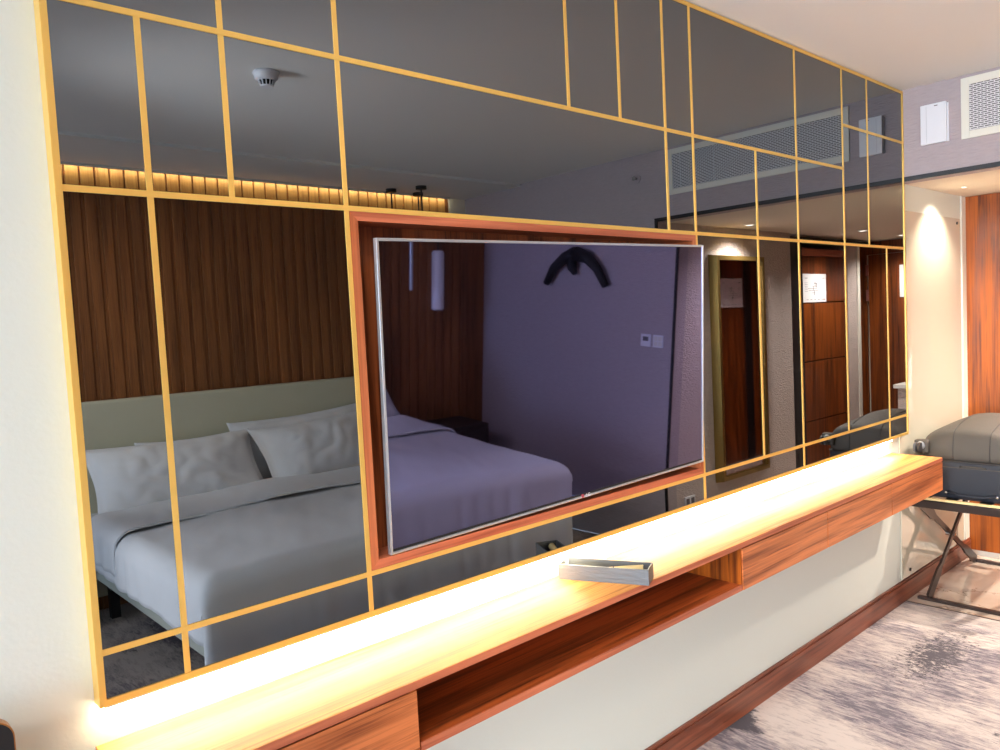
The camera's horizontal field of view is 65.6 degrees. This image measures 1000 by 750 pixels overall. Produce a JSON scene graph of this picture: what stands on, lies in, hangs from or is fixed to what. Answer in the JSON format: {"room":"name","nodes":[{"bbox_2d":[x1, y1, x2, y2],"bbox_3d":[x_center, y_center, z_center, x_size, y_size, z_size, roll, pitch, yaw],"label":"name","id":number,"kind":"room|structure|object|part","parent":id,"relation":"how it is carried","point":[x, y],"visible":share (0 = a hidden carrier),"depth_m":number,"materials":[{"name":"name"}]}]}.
{"room":"hotel room","nodes":[
{"label":"hotel room","id":0,"kind":"room"},
{"bbox_2d":[0,0,964,749],"bbox_3d":[-0.389,0.143,1.942,14.000,2.707,0.204,-6,5,-42],"label":"wall","id":1,"kind":"structure","parent":0,"point":[208,161],"depth_m":1.81,"materials":[{"name":"grey"}]},
{"bbox_3d":[-0.761,-0.522,1.464,0.164,0.346,0.005,-6,5,-42],"label":"mirror pane","id":2,"kind":"part","parent":1,"relation":"part of","materials":[{"name":"grey mirror"}]},
{"bbox_3d":[-0.729,0.088,1.503,0.164,0.878,0.005,-6,5,-42],"label":"mirror pane","id":3,"kind":"part","parent":1,"relation":"part of","materials":[{"name":"grey"}]},
{"bbox_3d":[-0.704,0.575,1.535,0.164,0.100,0.005,-6,5,-42],"label":"mirror pane","id":4,"kind":"part","parent":1,"relation":"part of","materials":[{"name":"grey mirror"}]},
{"bbox_3d":[-0.720,-0.930,1.494,0.331,0.458,0.005,-6,5,-42],"label":"mirror pane","id":5,"kind":"part","parent":1,"relation":"part of","materials":[{"name":"grey"}]},
{"bbox_3d":[-0.674,-0.046,1.549,0.012,1.315,0.006,-6,5,-42],"label":"gold trim","id":6,"kind":"part","parent":1,"relation":"part of","materials":[{"name":"orange"}]},
{"bbox_3d":[-0.638,-0.536,1.575,0.167,0.346,0.005,-6,5,-42],"label":"mirror pane","id":7,"kind":"part","parent":1,"relation":"part of","materials":[{"name":"grey"}]},
{"bbox_3d":[-0.587,-0.766,1.615,0.012,0.795,0.006,-6,5,-42],"label":"gold trim","id":8,"kind":"part","parent":1,"relation":"part of","materials":[{"name":"orange"}]},
{"bbox_3d":[-0.505,0.063,1.706,0.443,0.878,0.005,-6,5,-42],"label":"mirror pane","id":9,"kind":"part","parent":1,"relation":"part of","materials":[{"name":"grey"}]},
{"bbox_3d":[-0.495,-0.954,1.697,0.276,0.458,0.005,-6,5,-42],"label":"mirror pane","id":10,"kind":"part","parent":1,"relation":"part of","materials":[{"name":"grey mirror"}]},
{"bbox_3d":[-0.480,0.550,1.738,0.443,0.100,0.005,-6,5,-42],"label":"mirror pane","id":11,"kind":"part","parent":1,"relation":"part of","materials":[{"name":"grey"}]},
{"bbox_3d":[-0.475,-0.554,1.723,0.276,0.346,0.005,-6,5,-42],"label":"mirror pane","id":12,"kind":"part","parent":1,"relation":"part of","materials":[{"name":"grey"}]},
{"bbox_3d":[-0.358,-0.306,1.831,0.012,1.764,0.006,-6,5,-42],"label":"gold trim","id":13,"kind":"part","parent":1,"relation":"part of","materials":[{"name":"orange"}]},
{"bbox_3d":[-0.100,-0.998,2.055,0.794,0.458,0.005,-6,5,-42],"label":"mirror pane","id":14,"kind":"part","parent":1,"relation":"part of","materials":[{"name":"grey"}]},
{"bbox_3d":[0.379,-0.820,2.490,3.251,0.012,0.006,-6,5,-42],"label":"gold trim","id":15,"kind":"part","parent":1,"relation":"part of","materials":[{"name":"orange"}]},
{"bbox_3d":[0.656,-0.504,2.747,3.953,0.012,0.006,-6,5,-42],"label":"gold trim","id":16,"kind":"part","parent":1,"relation":"part of","materials":[{"name":"orange"}]},
{"bbox_2d":[104,439,892,709],"bbox_3d":[0.631,0.488,2.767,3.786,0.011,0.028,-6,5,-42],"label":"light strip","id":17,"kind":"object","parent":1,"relation":"attached to","point":[607,537],"visible":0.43,"depth_m":1.98,"materials":[{"name":"white paint"}]},
{"bbox_3d":[0.100,-0.617,2.243,1.280,0.346,0.005,-6,5,-42],"label":"mirror pane","id":18,"kind":"part","parent":1,"relation":"part of","materials":[{"name":"grey mirror"}]},
{"bbox_3d":[0.701,0.371,2.803,3.953,0.012,0.006,-6,5,-42],"label":"gold trim","id":19,"kind":"part","parent":1,"relation":"part of","materials":[{"name":"orange"}]},
{"bbox_2d":[96,453,942,749],"bbox_3d":[0.723,0.650,2.706,3.846,0.166,0.245,-6,5,-42],"label":"console","id":20,"kind":"object","parent":1,"relation":"attached to","point":[419,688],"visible":1,"depth_m":2.07,"materials":[{"name":"brown wood"}]},
{"bbox_3d":[-0.400,0.795,1.529,0.589,0.143,0.005,-6,5,-42],"label":"drawer","id":21,"kind":"part","parent":20,"relation":"part of","materials":[{"name":"brown wood"}]},
{"bbox_3d":[0.724,0.723,2.713,3.846,0.018,0.239,-6,5,-42],"label":"panel","id":22,"kind":"part","parent":20,"relation":"part of","materials":[{"name":"brown wood"}]},
{"bbox_2d":[558,557,653,585],"bbox_3d":[0.318,0.589,2.333,0.272,0.046,0.076,-2,4,21],"label":"desk tray","id":23,"kind":"object","parent":20,"relation":"on","point":[580,569],"visible":1,"depth_m":2.31,"materials":[{"name":"grey"}]},
{"bbox_2d":[613,565,643,568],"bbox_3d":[0.317,0.584,2.332,0.230,0.035,0.023,-2,4,16],"label":"paper roll","id":24,"kind":"object","parent":23,"relation":"in","point":[627,566],"visible":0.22,"depth_m":2.30,"materials":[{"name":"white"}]},
{"bbox_3d":[1.056,0.636,2.846,0.626,0.143,0.005,-6,5,-42],"label":"drawer","id":25,"kind":"part","parent":20,"relation":"part of","materials":[{"name":"brown wood"}]},
{"bbox_3d":[1.524,0.585,3.270,0.624,0.143,0.005,-6,5,-42],"label":"drawer","id":26,"kind":"part","parent":20,"relation":"part of","materials":[{"name":"brown wood"}]},
{"bbox_3d":[1.993,0.533,3.694,0.628,0.143,0.005,-6,5,-42],"label":"drawer","id":27,"kind":"part","parent":20,"relation":"part of","materials":[{"name":"brown wood"}]},
{"bbox_2d":[349,211,703,570],"bbox_3d":[0.165,-0.014,2.367,1.429,0.864,0.092,-6,5,-42],"label":"surround","id":28,"kind":"object","parent":1,"relation":"attached to","point":[364,226],"visible":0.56,"depth_m":2.00,"materials":[{"name":"brown wood"}]},
{"bbox_3d":[-0.353,0.043,1.893,0.021,0.864,0.083,-6,5,-42],"label":"frame","id":29,"kind":"part","parent":28,"relation":"part of","materials":[{"name":"brown wood"}]},
{"bbox_3d":[0.146,-0.434,2.337,1.429,0.021,0.083,-6,5,-42],"label":"frame","id":30,"kind":"part","parent":28,"relation":"part of","materials":[{"name":"brown wood"}]},
{"bbox_3d":[0.189,0.406,2.390,1.429,0.022,0.083,-6,5,-42],"label":"frame","id":31,"kind":"part","parent":28,"relation":"part of","materials":[{"name":"brown wood"}]},
{"bbox_2d":[373,238,703,554],"bbox_3d":[0.201,-0.006,2.347,1.368,0.798,0.107,-6,5,-41],"label":"television","id":32,"kind":"object","parent":28,"relation":"attached to","point":[518,378],"visible":1,"depth_m":2.20,"materials":[{"name":"grey glass"}]},
{"bbox_3d":[0.689,-0.071,2.835,0.020,0.864,0.083,-6,5,-42],"label":"frame","id":33,"kind":"part","parent":28,"relation":"part of","materials":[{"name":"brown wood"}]},
{"bbox_3d":[0.217,0.474,2.368,1.443,0.100,0.005,-6,5,-42],"label":"mirror pane","id":34,"kind":"part","parent":1,"relation":"part of","materials":[{"name":"grey"}]},
{"bbox_3d":[0.195,-1.025,2.320,0.012,0.449,0.006,-6,5,-42],"label":"gold trim","id":35,"kind":"part","parent":1,"relation":"part of","materials":[{"name":"orange"}]},
{"bbox_3d":[0.283,-1.040,2.402,0.243,0.458,0.005,-6,5,-42],"label":"mirror pane","id":36,"kind":"part","parent":1,"relation":"part of","materials":[{"name":"grey"}]},
{"bbox_3d":[0.375,-1.045,2.482,0.012,0.449,0.006,-6,5,-42],"label":"gold trim","id":37,"kind":"part","parent":1,"relation":"part of","materials":[{"name":"orange"}]},
{"bbox_3d":[0.463,-1.059,2.564,0.243,0.458,0.005,-6,5,-42],"label":"mirror pane","id":38,"kind":"part","parent":1,"relation":"part of","materials":[{"name":"grey"}]},
{"bbox_3d":[0.563,-0.892,2.656,0.012,0.795,0.006,-6,5,-42],"label":"gold trim","id":39,"kind":"part","parent":1,"relation":"part of","materials":[{"name":"orange"}]},
{"bbox_3d":[0.613,-1.076,2.700,0.163,0.458,0.005,-6,5,-42],"label":"mirror pane","id":40,"kind":"part","parent":1,"relation":"part of","materials":[{"name":"grey"}]},
{"bbox_3d":[0.634,-0.675,2.726,0.163,0.346,0.005,-6,5,-42],"label":"mirror pane","id":41,"kind":"part","parent":1,"relation":"part of","materials":[{"name":"grey mirror"}]},
{"bbox_3d":[0.708,-0.422,2.796,0.012,1.764,0.006,-6,5,-42],"label":"gold trim","id":42,"kind":"part","parent":1,"relation":"part of","materials":[{"name":"orange"}]},
{"bbox_3d":[0.853,-0.699,2.924,0.430,0.346,0.005,-6,5,-42],"label":"mirror pane","id":43,"kind":"part","parent":1,"relation":"part of","materials":[{"name":"grey"}]},
{"bbox_3d":[0.884,-0.089,2.963,0.430,0.878,0.005,-6,5,-42],"label":"mirror pane","id":44,"kind":"part","parent":1,"relation":"part of","materials":[{"name":"grey"}]},
{"bbox_3d":[0.956,-1.113,3.010,0.765,0.458,0.005,-6,5,-42],"label":"mirror pane","id":45,"kind":"part","parent":1,"relation":"part of","materials":[{"name":"grey"}]},
{"bbox_3d":[1.033,0.385,3.106,0.765,0.100,0.005,-6,5,-42],"label":"mirror pane","id":46,"kind":"part","parent":1,"relation":"part of","materials":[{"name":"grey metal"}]},
{"bbox_3d":[1.035,-0.279,3.095,0.012,1.224,0.006,-6,5,-42],"label":"gold trim","id":47,"kind":"part","parent":1,"relation":"part of","materials":[{"name":"orange"}]},
{"bbox_3d":[1.136,-0.730,3.180,0.335,0.346,0.005,-6,5,-42],"label":"mirror pane","id":48,"kind":"part","parent":1,"relation":"part of","materials":[{"name":"grey"}]},
{"bbox_3d":[1.167,-0.120,3.219,0.335,0.878,0.005,-6,5,-42],"label":"mirror pane","id":49,"kind":"part","parent":1,"relation":"part of","materials":[{"name":"grey"}]},
{"bbox_3d":[1.274,-0.484,3.307,0.012,1.764,0.006,-6,5,-42],"label":"gold trim","id":50,"kind":"part","parent":1,"relation":"part of","materials":[{"name":"orange"}]},
{"bbox_2d":[645,537,970,749],"bbox_3d":[-1.237,1.542,1.102,11.395,0.113,0.016,-6,5,-42],"label":"baseboard","id":51,"kind":"structure","parent":1,"relation":"attached to","point":[713,720],"depth_m":3.37,"materials":[{"name":"brown wood"}]},
{"bbox_3d":[1.403,-1.162,3.415,0.445,0.458,0.005,-6,5,-42],"label":"mirror pane","id":52,"kind":"part","parent":1,"relation":"part of","materials":[{"name":"grey"}]},
{"bbox_3d":[1.424,-0.761,3.440,0.445,0.346,0.005,-6,5,-42],"label":"mirror pane","id":53,"kind":"part","parent":1,"relation":"part of","materials":[{"name":"grey"}]},
{"bbox_3d":[1.455,-0.151,3.480,0.445,0.878,0.005,-6,5,-42],"label":"mirror pane","id":54,"kind":"part","parent":1,"relation":"part of","materials":[{"name":"grey"}]},
{"bbox_3d":[1.600,-0.566,3.602,0.012,1.673,0.006,-6,5,-42],"label":"gold trim","id":55,"kind":"part","parent":1,"relation":"part of","materials":[{"name":"orange"}]},
{"bbox_3d":[1.657,0.317,3.670,0.922,0.100,0.005,-6,5,-42],"label":"mirror pane","id":56,"kind":"part","parent":1,"relation":"part of","materials":[{"name":"grey"}]},
{"bbox_3d":[1.663,-1.290,3.648,0.272,0.259,0.005,-6,5,-42],"label":"mirror pane","id":57,"kind":"part","parent":1,"relation":"part of","materials":[{"name":"grey"}]},
{"bbox_3d":[1.684,-0.889,3.674,0.272,0.545,0.005,-6,5,-42],"label":"mirror pane","id":58,"kind":"part","parent":1,"relation":"part of","materials":[{"name":"grey"}]},
{"bbox_3d":[1.796,-0.189,3.788,0.477,0.878,0.005,-6,5,-42],"label":"mirror pane","id":59,"kind":"part","parent":1,"relation":"part of","materials":[{"name":"grey"}]},
{"bbox_3d":[1.779,-1.025,3.756,0.012,0.795,0.006,-6,5,-42],"label":"gold trim","id":60,"kind":"part","parent":1,"relation":"part of","materials":[{"name":"orange"}]},
{"bbox_3d":[1.830,-1.178,3.799,0.702,0.012,0.006,-6,5,-42],"label":"gold trim","id":61,"kind":"part","parent":1,"relation":"part of","materials":[{"name":"orange"}]},
{"bbox_3d":[1.926,-1.319,3.886,0.439,0.259,0.005,-6,5,-42],"label":"mirror pane","id":62,"kind":"part","parent":1,"relation":"part of","materials":[{"name":"grey"}]},
{"bbox_3d":[1.947,-0.918,3.912,0.439,0.545,0.005,-6,5,-42],"label":"mirror pane","id":63,"kind":"part","parent":1,"relation":"part of","materials":[{"name":"grey"}]},
{"bbox_3d":[1.976,-0.163,3.949,0.012,0.969,0.006,-6,5,-42],"label":"gold trim","id":64,"kind":"part","parent":1,"relation":"part of","materials":[{"name":"orange"}]},
{"bbox_3d":[2.059,-0.217,4.026,0.234,0.878,0.005,-6,5,-42],"label":"mirror pane","id":65,"kind":"part","parent":1,"relation":"part of","materials":[{"name":"grey"}]},
{"bbox_3d":[2.084,0.270,4.057,0.234,0.100,0.005,-6,5,-42],"label":"mirror pane","id":66,"kind":"part","parent":1,"relation":"part of","materials":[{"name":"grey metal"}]},
{"bbox_2d":[899,211,963,579],"bbox_3d":[2.481,0.080,4.448,0.980,1.982,0.012,-6,5,-42],"label":"wall","id":67,"kind":"structure","parent":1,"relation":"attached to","point":[933,281],"depth_m":4.42,"materials":[{"name":"beige paint"}]},
{"bbox_2d":[960,196,969,538],"bbox_3d":[2.888,-0.033,4.819,0.070,2.128,0.008,-6,5,-42],"label":"trim","id":68,"kind":"structure","parent":1,"relation":"attached to","point":[962,198],"depth_m":4.79,"materials":[{"name":"white paint"}]},
{"bbox_2d":[685,0,999,90],"bbox_3d":[-0.549,-1.059,-0.752,10.353,0.050,3.619,-6,5,-42],"label":"ceiling","id":69,"kind":"structure","parent":0,"point":[901,45],"depth_m":3.14,"materials":[{"name":"white paint"}]},
{"bbox_2d":[696,555,999,749],"bbox_3d":[0.940,1.541,0.643,14.000,0.050,3.619,-6,5,-42],"label":"floor","id":70,"kind":"structure","parent":0,"point":[920,677],"depth_m":3.24,"materials":[{"name":"carpet"}]},
{"bbox_2d":[0,719,15,749],"bbox_3d":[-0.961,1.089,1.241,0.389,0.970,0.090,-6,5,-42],"label":"chair","id":71,"kind":"object","parent":70,"relation":"on","point":[7,736],"visible":1,"depth_m":1.33,"materials":[{"name":"black plastic"}]},
{"bbox_2d":[906,600,999,620],"bbox_3d":[2.726,1.232,3.620,0.010,0.002,1.600,-6,5,-42],"label":"trim","id":72,"kind":"structure","parent":70,"relation":"on","point":[906,600],"depth_m":4.03,"materials":[{"name":"brown wood"}]},
{"bbox_2d":[912,496,999,615],"bbox_3d":[2.759,0.908,4.266,0.933,0.585,0.632,-6,5,-42],"label":"luggage rack","id":73,"kind":"object","parent":70,"relation":"on","point":[929,504],"visible":0.66,"depth_m":4.13,"materials":[{"name":"brown metal"}]},
{"bbox_3d":[2.584,0.909,4.431,0.792,0.581,0.012,-6,5,-42],"label":"leg","id":74,"kind":"part","parent":73,"relation":"part of","materials":[{"name":"brown metal"}]},
{"bbox_3d":[2.587,0.903,4.465,0.918,0.581,0.012,-6,5,-42],"label":"leg","id":75,"kind":"part","parent":73,"relation":"part of","materials":[{"name":"brown metal"}]},
{"bbox_3d":[2.413,0.686,3.949,0.033,0.041,0.632,-6,5,-42],"label":"rail","id":76,"kind":"part","parent":73,"relation":"part of","materials":[{"name":"brown metal"}]},
{"bbox_2d":[913,413,999,503],"bbox_3d":[2.650,0.421,4.224,0.751,0.417,0.511,-6,5,-42],"label":"suitcase","id":77,"kind":"object","parent":73,"relation":"on","point":[968,447],"visible":0.82,"depth_m":4.04,"materials":[{"name":"grey fabric"}]},
{"bbox_3d":[2.435,0.477,3.997,0.016,0.012,0.123,-6,5,-42],"label":"handle","id":78,"kind":"part","parent":77,"relation":"part of","materials":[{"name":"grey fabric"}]},
{"bbox_2d":[965,192,999,558],"bbox_3d":[3.977,-0.080,5.579,2.557,2.239,0.342,-6,5,-42],"label":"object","id":79,"kind":"object","parent":70,"relation":"on","point":[982,211],"visible":0.69,"depth_m":4.76,"materials":[{"name":"brown wood"}]},
{"bbox_2d":[902,67,999,183],"bbox_3d":[3.378,-0.107,2.825,0.141,2.707,3.619,-6,5,-42],"label":"wall","id":80,"kind":"structure","parent":0,"point":[954,153],"depth_m":3.90,"materials":[{"name":"grey paint"}]},
{"bbox_2d":[904,161,999,181],"bbox_3d":[2.688,0.105,3.550,0.010,2.262,1.621,-6,5,-42],"label":"trim","id":81,"kind":"structure","parent":80,"relation":"attached to","point":[993,164],"depth_m":3.88,"materials":[{"name":"black metal"}]},
{"bbox_2d":[961,69,999,139],"bbox_3d":[2.675,-1.303,3.387,0.010,0.294,1.190,-6,5,-42],"label":"air vent","id":82,"kind":"object","parent":80,"relation":"in","point":[980,94],"visible":1,"depth_m":3.76,"materials":[{"name":"white metal"}]},
{"bbox_2d":[906,169,999,196],"bbox_3d":[4.141,-1.176,4.600,3.537,0.050,1.985,-6,5,-42],"label":"ceiling","id":83,"kind":"structure","parent":0,"point":[987,182],"depth_m":4.25,"materials":[{"name":"beige paint"}]}
]}

